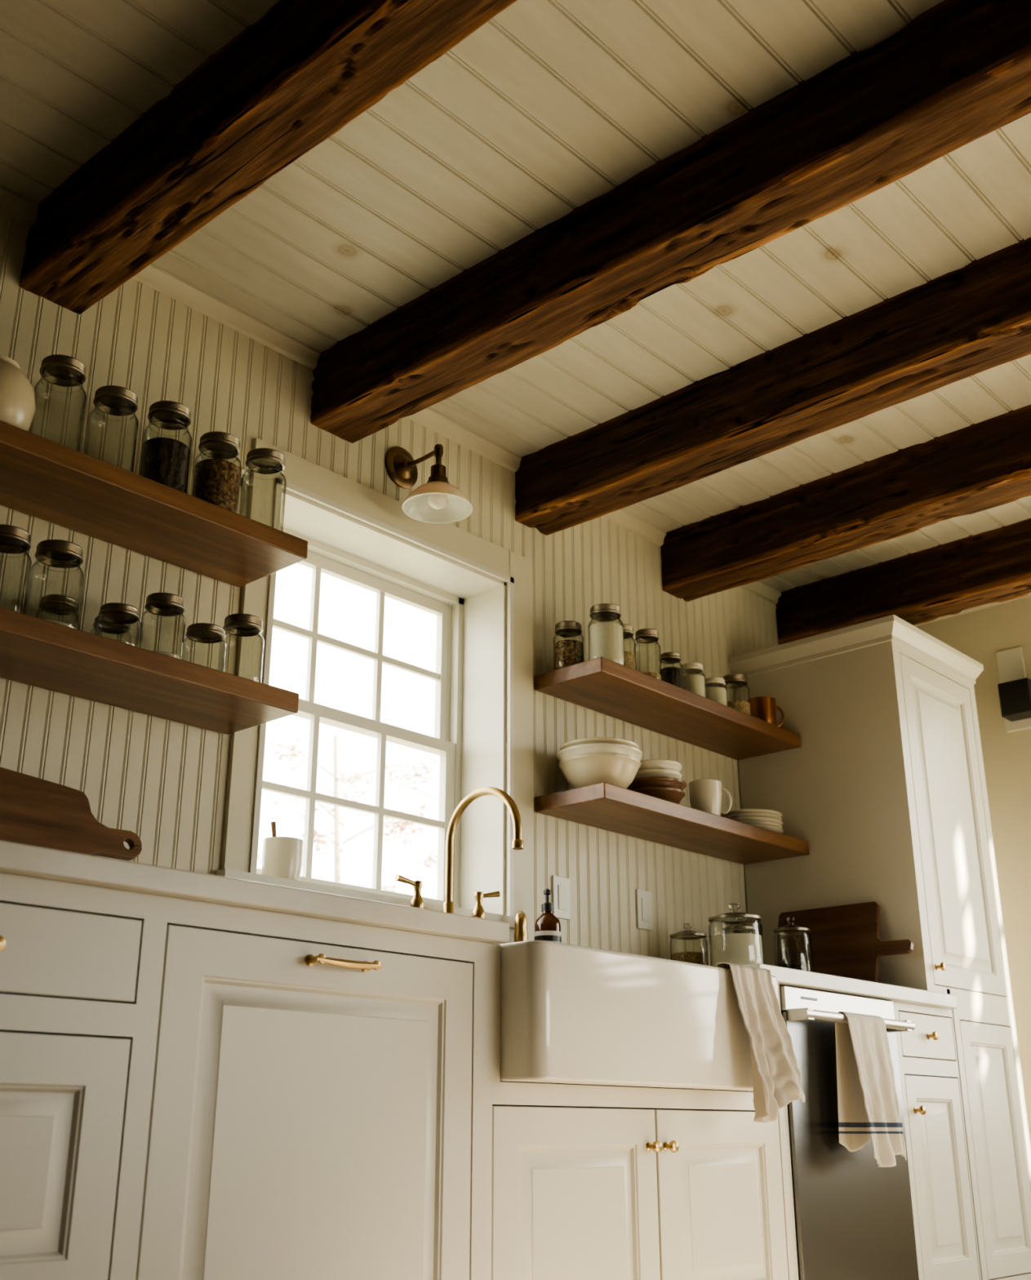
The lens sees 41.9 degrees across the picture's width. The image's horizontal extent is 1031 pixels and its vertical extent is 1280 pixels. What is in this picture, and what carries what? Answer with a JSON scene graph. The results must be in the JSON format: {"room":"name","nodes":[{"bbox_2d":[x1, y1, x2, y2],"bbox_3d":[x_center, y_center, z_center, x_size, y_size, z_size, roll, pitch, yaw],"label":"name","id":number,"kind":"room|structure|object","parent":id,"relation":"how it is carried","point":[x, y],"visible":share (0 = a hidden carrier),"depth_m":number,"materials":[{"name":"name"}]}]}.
{"room":"kitchen","nodes":[
{"label":"kitchen","id":0,"kind":"room"},
{"bbox_2d":[0,211,778,965],"bbox_3d":[-0.676,0.393,3.140,0.230,2.452,6.450,-17,-26,39],"label":"wall","id":1,"kind":"structure","parent":0,"point":[163,781],"depth_m":3.27,"materials":[{"name":"beige paint"}]},
{"bbox_2d":[0,607,298,734],"bbox_3d":[-1.024,-0.011,2.496,0.252,0.045,1.382,-17,-26,39],"label":"floating shelf","id":2,"kind":"object","parent":1,"relation":"attached to","point":[35,651],"visible":1,"depth_m":2.69,"materials":[{"name":"brown wood"}]},
{"bbox_2d":[0,524,31,613],"bbox_3d":[-0.973,-0.117,2.545,0.100,0.187,0.100,-17,-26,39],"label":"mason jar","id":3,"kind":"object","parent":2,"relation":"on","point":[14,540],"visible":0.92,"depth_m":2.57,"materials":[{"name":"clear glass"}]},
{"bbox_2d":[24,539,84,629],"bbox_3d":[-0.897,-0.092,2.618,0.102,0.190,0.102,-17,-26,39],"label":"mason jar","id":4,"kind":"object","parent":2,"relation":"on","point":[59,553],"visible":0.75,"depth_m":2.63,"materials":[{"name":"clear glass"}]},
{"bbox_2d":[35,594,79,623],"bbox_3d":[-0.927,-0.022,2.715,0.084,0.125,0.084,-17,-26,39],"label":"mason jar","id":5,"kind":"object","parent":2,"relation":"on","point":[55,604],"visible":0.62,"depth_m":2.72,"materials":[{"name":"clear glass"}]},
{"bbox_2d":[90,615,131,644],"bbox_3d":[-0.844,0.013,2.799,0.084,0.118,0.084,-17,-26,39],"label":"mason jar","id":6,"kind":"object","parent":2,"relation":"on","point":[103,626],"visible":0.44,"depth_m":2.82,"materials":[{"name":"clear glass"}]},
{"bbox_2d":[93,602,141,647],"bbox_3d":[-0.795,-0.017,2.686,0.088,0.096,0.088,-17,-26,39],"label":"mason jar","id":7,"kind":"object","parent":2,"relation":"on","point":[117,613],"visible":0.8,"depth_m":2.69,"materials":[{"name":"clear glass"}]},
{"bbox_2d":[138,592,186,659],"bbox_3d":[-0.732,-0.012,2.789,0.090,0.158,0.090,-17,-26,39],"label":"mason jar","id":8,"kind":"object","parent":2,"relation":"on","point":[162,604],"visible":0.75,"depth_m":2.79,"materials":[{"name":"clear glass"}]},
{"bbox_2d":[182,622,226,671],"bbox_3d":[-0.661,0.032,2.855,0.092,0.120,0.092,-17,-26,39],"label":"mason jar","id":9,"kind":"object","parent":2,"relation":"on","point":[202,633],"visible":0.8,"depth_m":2.86,"materials":[{"name":"clear glass"}]},
{"bbox_2d":[217,613,264,682],"bbox_3d":[-0.597,0.034,2.929,0.096,0.168,0.096,-17,-26,39],"label":"mason jar","id":10,"kind":"object","parent":2,"relation":"on","point":[236,624],"visible":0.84,"depth_m":2.93,"materials":[{"name":"clear glass"}]},
{"bbox_2d":[0,420,307,586],"bbox_3d":[-1.024,-0.349,2.621,0.252,0.045,1.382,-17,-26,39],"label":"floating shelf","id":11,"kind":"object","parent":1,"relation":"attached to","point":[41,477],"visible":1,"depth_m":2.80,"materials":[{"name":"brown wood"}]},
{"bbox_2d":[0,354,35,431],"bbox_3d":[-1.024,-0.463,2.621,0.168,0.167,0.168,-17,-26,39],"label":"ceramic crock","id":12,"kind":"object","parent":11,"relation":"on","point":[17,397],"visible":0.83,"depth_m":2.58,"materials":[{"name":"beige ceramic"}]},
{"bbox_2d":[28,354,86,451],"bbox_3d":[-0.927,-0.457,2.724,0.102,0.228,0.102,-17,-26,39],"label":"mason jar","id":13,"kind":"object","parent":11,"relation":"on","point":[64,371],"visible":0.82,"depth_m":2.75,"materials":[{"name":"clear glass"}]},
{"bbox_2d":[84,385,138,472],"bbox_3d":[-0.843,-0.418,2.808,0.102,0.212,0.102,-17,-26,39],"label":"mason jar","id":14,"kind":"object","parent":11,"relation":"on","point":[113,400],"visible":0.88,"depth_m":2.83,"materials":[{"name":"clear glass"}]},
{"bbox_2d":[138,400,191,493],"bbox_3d":[-0.755,-0.394,2.902,0.104,0.232,0.104,-17,-26,39],"label":"mason jar","id":15,"kind":"object","parent":11,"relation":"on","point":[165,461],"visible":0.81,"depth_m":2.87,"materials":[{"name":"clear glass"}]},
{"bbox_2d":[191,431,241,513],"bbox_3d":[-0.665,-0.350,2.992,0.104,0.212,0.104,-17,-26,39],"label":"mason jar","id":16,"kind":"object","parent":11,"relation":"on","point":[216,480],"visible":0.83,"depth_m":2.96,"materials":[{"name":"clear glass"}]},
{"bbox_2d":[237,466,246,516],"bbox_3d":[-0.671,-0.298,3.137,0.080,0.215,0.080,-17,-26,39],"label":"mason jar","id":17,"kind":"object","parent":11,"relation":"on","point":[243,471],"visible":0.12,"depth_m":3.16,"materials":[{"name":"clear glass"}]},
{"bbox_2d":[239,448,286,531],"bbox_3d":[-0.579,-0.322,3.082,0.102,0.222,0.102,-17,-26,39],"label":"mason jar","id":18,"kind":"object","parent":11,"relation":"on","point":[259,460],"visible":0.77,"depth_m":3.10,"materials":[{"name":"clear glass"}]},
{"bbox_2d":[215,437,533,943],"bbox_3d":[-0.374,0.214,3.521,0.250,1.190,1.033,-17,-26,39],"label":"window","id":19,"kind":"structure","parent":1,"relation":"in","point":[478,590],"depth_m":3.69,"materials":[{"name":"white paint"}]},
{"bbox_2d":[261,821,303,880],"bbox_3d":[-0.553,0.514,3.192,0.096,0.153,0.097,-17,-26,39],"label":"cup","id":20,"kind":"object","parent":19,"relation":"on","point":[282,856],"visible":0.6,"depth_m":3.15,"materials":[{"name":"beige ceramic"}]},
{"bbox_2d":[0,184,781,604],"bbox_3d":[-0.582,-0.755,3.471,0.026,0.044,6.050,-17,-26,39],"label":"trim","id":21,"kind":"structure","parent":1,"relation":"attached to","point":[12,204],"depth_m":3.45,"materials":[{"name":"beige paint"}]},
{"bbox_2d":[384,444,472,523],"bbox_3d":[-0.226,-0.449,3.604,0.240,0.233,0.186,-17,-26,39],"label":"wall sconce","id":22,"kind":"object","parent":1,"relation":"attached to","point":[437,500],"visible":1,"depth_m":3.60,"materials":[{"name":"brown metal"}]},
{"bbox_2d":[551,875,570,919],"bbox_3d":[0.129,0.722,3.772,0.009,0.116,0.072,-17,-26,39],"label":"outlet plate","id":23,"kind":"object","parent":1,"relation":"attached to","point":[560,885],"visible":0.92,"depth_m":3.77,"materials":[{"name":"white plastic"}]},
{"bbox_2d":[635,888,653,930],"bbox_3d":[0.388,0.811,4.043,0.009,0.116,0.072,-17,-26,39],"label":"outlet plate","id":24,"kind":"object","parent":1,"relation":"attached to","point":[643,898],"visible":1,"depth_m":4.04,"materials":[{"name":"white plastic"}]},
{"bbox_2d":[534,656,800,759],"bbox_3d":[0.503,0.230,4.195,0.252,0.045,1.058,-17,-26,39],"label":"floating shelf","id":25,"kind":"object","parent":1,"relation":"attached to","point":[602,685],"visible":1,"depth_m":4.09,"materials":[{"name":"brown wood"}]},
{"bbox_2d":[553,620,584,670],"bbox_3d":[0.155,0.026,3.924,0.090,0.150,0.090,-17,-26,39],"label":"mason jar","id":26,"kind":"object","parent":25,"relation":"on","point":[568,652],"visible":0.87,"depth_m":3.89,"materials":[{"name":"clear glass"}]},
{"bbox_2d":[587,603,624,665],"bbox_3d":[0.263,-0.003,3.903,0.104,0.190,0.104,-17,-26,39],"label":"mason jar","id":27,"kind":"object","parent":25,"relation":"on","point":[606,638],"visible":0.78,"depth_m":3.87,"materials":[{"name":"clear glass"}]},
{"bbox_2d":[619,623,635,670],"bbox_3d":[0.318,0.043,3.998,0.080,0.170,0.080,-17,-26,39],"label":"mason jar","id":28,"kind":"object","parent":25,"relation":"on","point":[629,657],"visible":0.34,"depth_m":3.97,"materials":[{"name":"clear glass"}]},
{"bbox_2d":[634,628,662,679],"bbox_3d":[0.399,0.059,4.055,0.080,0.178,0.080,-17,-26,39],"label":"mason jar","id":29,"kind":"object","parent":25,"relation":"on","point":[644,635],"visible":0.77,"depth_m":4.05,"materials":[{"name":"clear glass"}]},
{"bbox_2d":[658,652,683,688],"bbox_3d":[0.477,0.109,4.129,0.072,0.135,0.072,-17,-26,39],"label":"mason jar","id":30,"kind":"object","parent":25,"relation":"on","point":[672,675],"visible":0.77,"depth_m":4.11,"materials":[{"name":"clear glass"}]},
{"bbox_2d":[680,662,706,697],"bbox_3d":[0.555,0.141,4.207,0.078,0.130,0.078,-17,-26,39],"label":"mason jar","id":31,"kind":"object","parent":25,"relation":"on","point":[694,682],"visible":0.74,"depth_m":4.18,"materials":[{"name":"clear glass"}]},
{"bbox_2d":[705,676,727,706],"bbox_3d":[0.635,0.180,4.288,0.078,0.112,0.078,-17,-26,39],"label":"mason jar","id":32,"kind":"object","parent":25,"relation":"on","point":[714,691],"visible":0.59,"depth_m":4.26,"materials":[{"name":"clear glass"}]},
{"bbox_2d":[722,673,751,715],"bbox_3d":[0.718,0.193,4.379,0.092,0.152,0.092,-17,-26,39],"label":"mason jar","id":33,"kind":"object","parent":25,"relation":"on","point":[733,680],"visible":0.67,"depth_m":4.37,"materials":[{"name":"clear glass"}]},
{"bbox_2d":[746,696,784,726],"bbox_3d":[0.829,0.256,4.492,0.099,0.111,0.108,-17,-26,39],"label":"copper mug","id":34,"kind":"object","parent":25,"relation":"on","point":[763,708],"visible":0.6,"depth_m":4.46,"materials":[{"name":"brown metal"}]},
{"bbox_2d":[534,782,808,864],"bbox_3d":[0.503,0.568,4.071,0.252,0.045,1.058,-17,-26,39],"label":"floating shelf","id":35,"kind":"object","parent":1,"relation":"attached to","point":[605,806],"visible":1,"depth_m":3.95,"materials":[{"name":"brown wood"}]},
{"bbox_2d":[556,737,642,788],"bbox_3d":[0.239,0.373,3.816,0.245,0.143,0.245,-17,-26,39],"label":"bowls","id":36,"kind":"object","parent":35,"relation":"on","point":[584,762],"visible":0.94,"depth_m":3.74,"materials":[{"name":"beige ceramic"}]},
{"bbox_2d":[626,759,686,804],"bbox_3d":[0.414,0.442,3.995,0.187,0.139,0.187,-17,-26,39],"label":"bowls","id":37,"kind":"object","parent":35,"relation":"on","point":[657,778],"visible":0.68,"depth_m":3.94,"materials":[{"name":"brown ceramic"}]},
{"bbox_2d":[688,779,732,815],"bbox_3d":[0.591,0.496,4.120,0.119,0.123,0.100,-17,-26,39],"label":"coffee mug","id":38,"kind":"object","parent":35,"relation":"on","point":[705,795],"visible":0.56,"depth_m":4.09,"materials":[{"name":"beige ceramic"}]},
{"bbox_2d":[720,808,783,833],"bbox_3d":[0.757,0.603,4.338,0.208,0.073,0.208,-17,-26,39],"label":"stacked plates","id":39,"kind":"object","parent":35,"relation":"on","point":[770,820],"visible":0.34,"depth_m":4.26,"materials":[{"name":"beige ceramic"}]},
{"bbox_2d":[0,0,1030,626],"bbox_3d":[0.947,-1.327,2.199,4.620,0.150,6.450,-17,-26,39],"label":"ceiling","id":40,"kind":"structure","parent":0,"point":[547,108],"depth_m":2.92,"materials":[{"name":"paint"}]},
{"bbox_2d":[19,0,517,314],"bbox_3d":[0.523,-1.330,1.680,4.188,0.212,0.157,-17,-26,39],"label":"ceiling beam","id":41,"kind":"structure","parent":40,"relation":"attached to","point":[293,78],"depth_m":2.53,"materials":[{"name":"brown wood"}]},
{"bbox_2d":[310,0,1030,443],"bbox_3d":[1.069,-1.121,2.243,4.188,0.215,0.158,-17,-26,39],"label":"ceiling beam","id":42,"kind":"structure","parent":40,"relation":"attached to","point":[958,73],"depth_m":2.76,"materials":[{"name":"brown wood"}]},
{"bbox_2d":[515,237,1030,535],"bbox_3d":[1.598,-0.921,2.789,4.188,0.214,0.159,-17,-26,39],"label":"ceiling beam","id":43,"kind":"structure","parent":40,"relation":"attached to","point":[972,319],"depth_m":3.47,"materials":[{"name":"brown wood"}]},
{"bbox_2d":[660,404,1030,601],"bbox_3d":[2.093,-0.733,3.299,4.188,0.213,0.157,-17,-26,39],"label":"ceiling beam","id":44,"kind":"structure","parent":40,"relation":"attached to","point":[986,464],"depth_m":4.12,"materials":[{"name":"brown wood"}]},
{"bbox_2d":[775,518,1030,644],"bbox_3d":[2.581,-0.547,3.803,4.188,0.215,0.162,-17,-26,39],"label":"ceiling beam","id":45,"kind":"structure","parent":40,"relation":"attached to","point":[993,566],"depth_m":4.72,"materials":[{"name":"brown wood"}]},
{"bbox_2d":[915,596,1030,1143],"bbox_3d":[3.111,0.653,3.831,4.400,2.440,0.140,-17,-26,39],"label":"wall","id":46,"kind":"structure","parent":0,"point":[979,634],"depth_m":5.01,"materials":[{"name":"beige paint"}]},
{"bbox_2d":[995,646,1030,732],"bbox_3d":[1.869,0.171,5.039,0.140,0.320,0.100,-17,-26,39],"label":"wall light fixture","id":47,"kind":"object","parent":46,"relation":"attached to","point":[1014,686],"visible":1,"depth_m":5.01,"materials":[{"name":"white plastic"}]},
{"bbox_3d":[0.947,1.080,1.313,4.620,0.100,6.450,-17,-26,39],"label":"floor","id":48,"kind":"structure","parent":0,"visible":0},
{"bbox_2d":[0,872,981,1279],"bbox_3d":[-0.454,0.995,2.480,0.649,0.865,4.641,-17,-26,39],"label":"base cabinet","id":49,"kind":"object","parent":48,"relation":"on","point":[190,1089],"visible":0.96,"depth_m":2.28,"materials":[{"name":"beige paint"}]},
{"bbox_2d":[0,840,957,1008],"bbox_3d":[-0.465,0.569,2.633,0.638,0.040,4.620,-17,-26,39],"label":"countertop","id":50,"kind":"structure","parent":49,"relation":"on","point":[19,859],"depth_m":2.28,"materials":[{"name":"stone"}]},
{"bbox_2d":[0,767,142,860],"bbox_3d":[-1.006,0.355,2.507,0.079,0.272,0.708,-17,-26,39],"label":"cutting board","id":51,"kind":"object","parent":50,"relation":"on","point":[34,811],"visible":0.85,"depth_m":2.64,"materials":[{"name":"brown wood"}]},
{"bbox_2d":[395,786,523,918],"bbox_3d":[-0.087,0.561,3.271,0.270,0.416,0.331,-17,-26,39],"label":"bridge faucet","id":52,"kind":"object","parent":50,"relation":"on","point":[417,901],"visible":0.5,"depth_m":3.32,"materials":[{"name":"gold metal"}]},
{"bbox_2d":[514,911,527,942],"bbox_3d":[0.009,0.776,3.473,0.048,0.152,0.069,-9,-22,23],"label":"sprayer","id":53,"kind":"object","parent":50,"relation":"on","point":[520,923],"visible":0.57,"depth_m":3.48,"materials":[{"name":"gold metal"}]},
{"bbox_2d":[533,888,561,942],"bbox_3d":[0.084,0.769,3.552,0.072,0.220,0.074,-17,-26,39],"label":"soap dispenser bottle","id":54,"kind":"object","parent":50,"relation":"on","point":[547,926],"visible":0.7,"depth_m":3.53,"materials":[{"name":"orange glass"}]},
{"bbox_2d":[498,940,779,1091],"bbox_3d":[0.144,0.878,3.046,0.538,0.260,0.888,-17,-26,39],"label":"farmhouse sink","id":55,"kind":"object","parent":50,"relation":"in","point":[571,1014],"visible":0.53,"depth_m":2.74,"materials":[{"name":"white ceramic"}]},
{"bbox_2d":[715,962,804,1122],"bbox_3d":[0.563,0.920,3.072,0.116,0.344,0.233,-17,-26,39],"label":"dish towel","id":56,"kind":"object","parent":55,"relation":"hanging from","point":[776,1075],"visible":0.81,"depth_m":3.05,"materials":[{"name":"beige fabric"}]},
{"bbox_2d":[669,923,708,965],"bbox_3d":[0.516,0.942,3.994,0.112,0.200,0.112,-17,-26,39],"label":"glass canister","id":57,"kind":"object","parent":50,"relation":"on","point":[699,957],"visible":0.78,"depth_m":3.96,"materials":[{"name":"clear glass"}]},
{"bbox_2d":[708,903,764,966],"bbox_3d":[0.638,0.882,3.890,0.154,0.240,0.154,-17,-26,39],"label":"glass canister","id":58,"kind":"object","parent":50,"relation":"on","point":[740,948],"visible":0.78,"depth_m":3.83,"materials":[{"name":"clear glass"}]},
{"bbox_2d":[722,918,756,933],"bbox_3d":[0.679,0.947,4.057,0.104,0.235,0.104,-17,-26,39],"label":"glass canister","id":59,"kind":"object","parent":50,"relation":"on","point":[726,929],"visible":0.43,"depth_m":4.07,"materials":[{"name":"clear glass"}]},
{"bbox_2d":[773,916,813,972],"bbox_3d":[0.833,0.943,4.032,0.112,0.225,0.112,-17,-26,39],"label":"glass canister","id":60,"kind":"object","parent":50,"relation":"on","point":[807,967],"visible":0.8,"depth_m":4.01,"materials":[{"name":"clear glass"}]},
{"bbox_2d":[775,901,913,982],"bbox_3d":[1.005,0.951,4.133,0.464,0.277,0.085,-17,-26,39],"label":"serving board","id":61,"kind":"object","parent":50,"relation":"on","point":[846,941],"visible":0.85,"depth_m":4.15,"materials":[{"name":"brown wood"}]},
{"bbox_2d":[779,986,919,1279],"bbox_3d":[0.667,1.399,3.604,0.664,0.842,0.576,-17,-26,39],"label":"dishwasher","id":62,"kind":"object","parent":48,"relation":"on","point":[854,1216],"visible":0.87,"depth_m":3.39,"materials":[{"name":"silver metal"}]},
{"bbox_2d":[835,1011,906,1167],"bbox_3d":[0.919,1.151,3.452,0.089,0.372,0.243,-17,-26,39],"label":"striped dish towel","id":63,"kind":"object","parent":62,"relation":"hanging from","point":[868,1108],"visible":1,"depth_m":3.44,"materials":[{"name":"beige fabric"}]},
{"bbox_2d":[727,614,1030,1279],"bbox_3d":[1.208,1.055,4.413,0.638,2.088,0.668,-17,-26,39],"label":"pantry cabinet","id":64,"kind":"object","parent":48,"relation":"on","point":[885,784],"visible":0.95,"depth_m":4.33,"materials":[{"name":"beige paint"}]},
{"label":"outside","id":65,"kind":"structure","parent":0,"visible":0},
{"bbox_3d":[-4.176,5.808,12.716,100.000,0.100,65.000,-17,-26,39],"label":"ground","id":66,"kind":"structure","parent":65,"visible":0},
{"bbox_2d":[257,734,439,883],"bbox_3d":[-2.100,3.703,14.949,2.620,5.497,2.715,9,-22,-23],"label":"tree","id":67,"kind":"object","parent":66,"relation":"on","point":[337,849],"visible":0.34,"depth_m":15.54,"materials":[{"name":"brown plant"}]},
{"bbox_2d":[338,767,439,893],"bbox_3d":[-0.946,4.998,19.648,3.459,6.310,3.044,-3,-20,7],"label":"tree","id":68,"kind":"object","parent":66,"relation":"on","point":[430,857],"visible":0.16,"depth_m":20.71,"materials":[{"name":"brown plant"}]}
]}

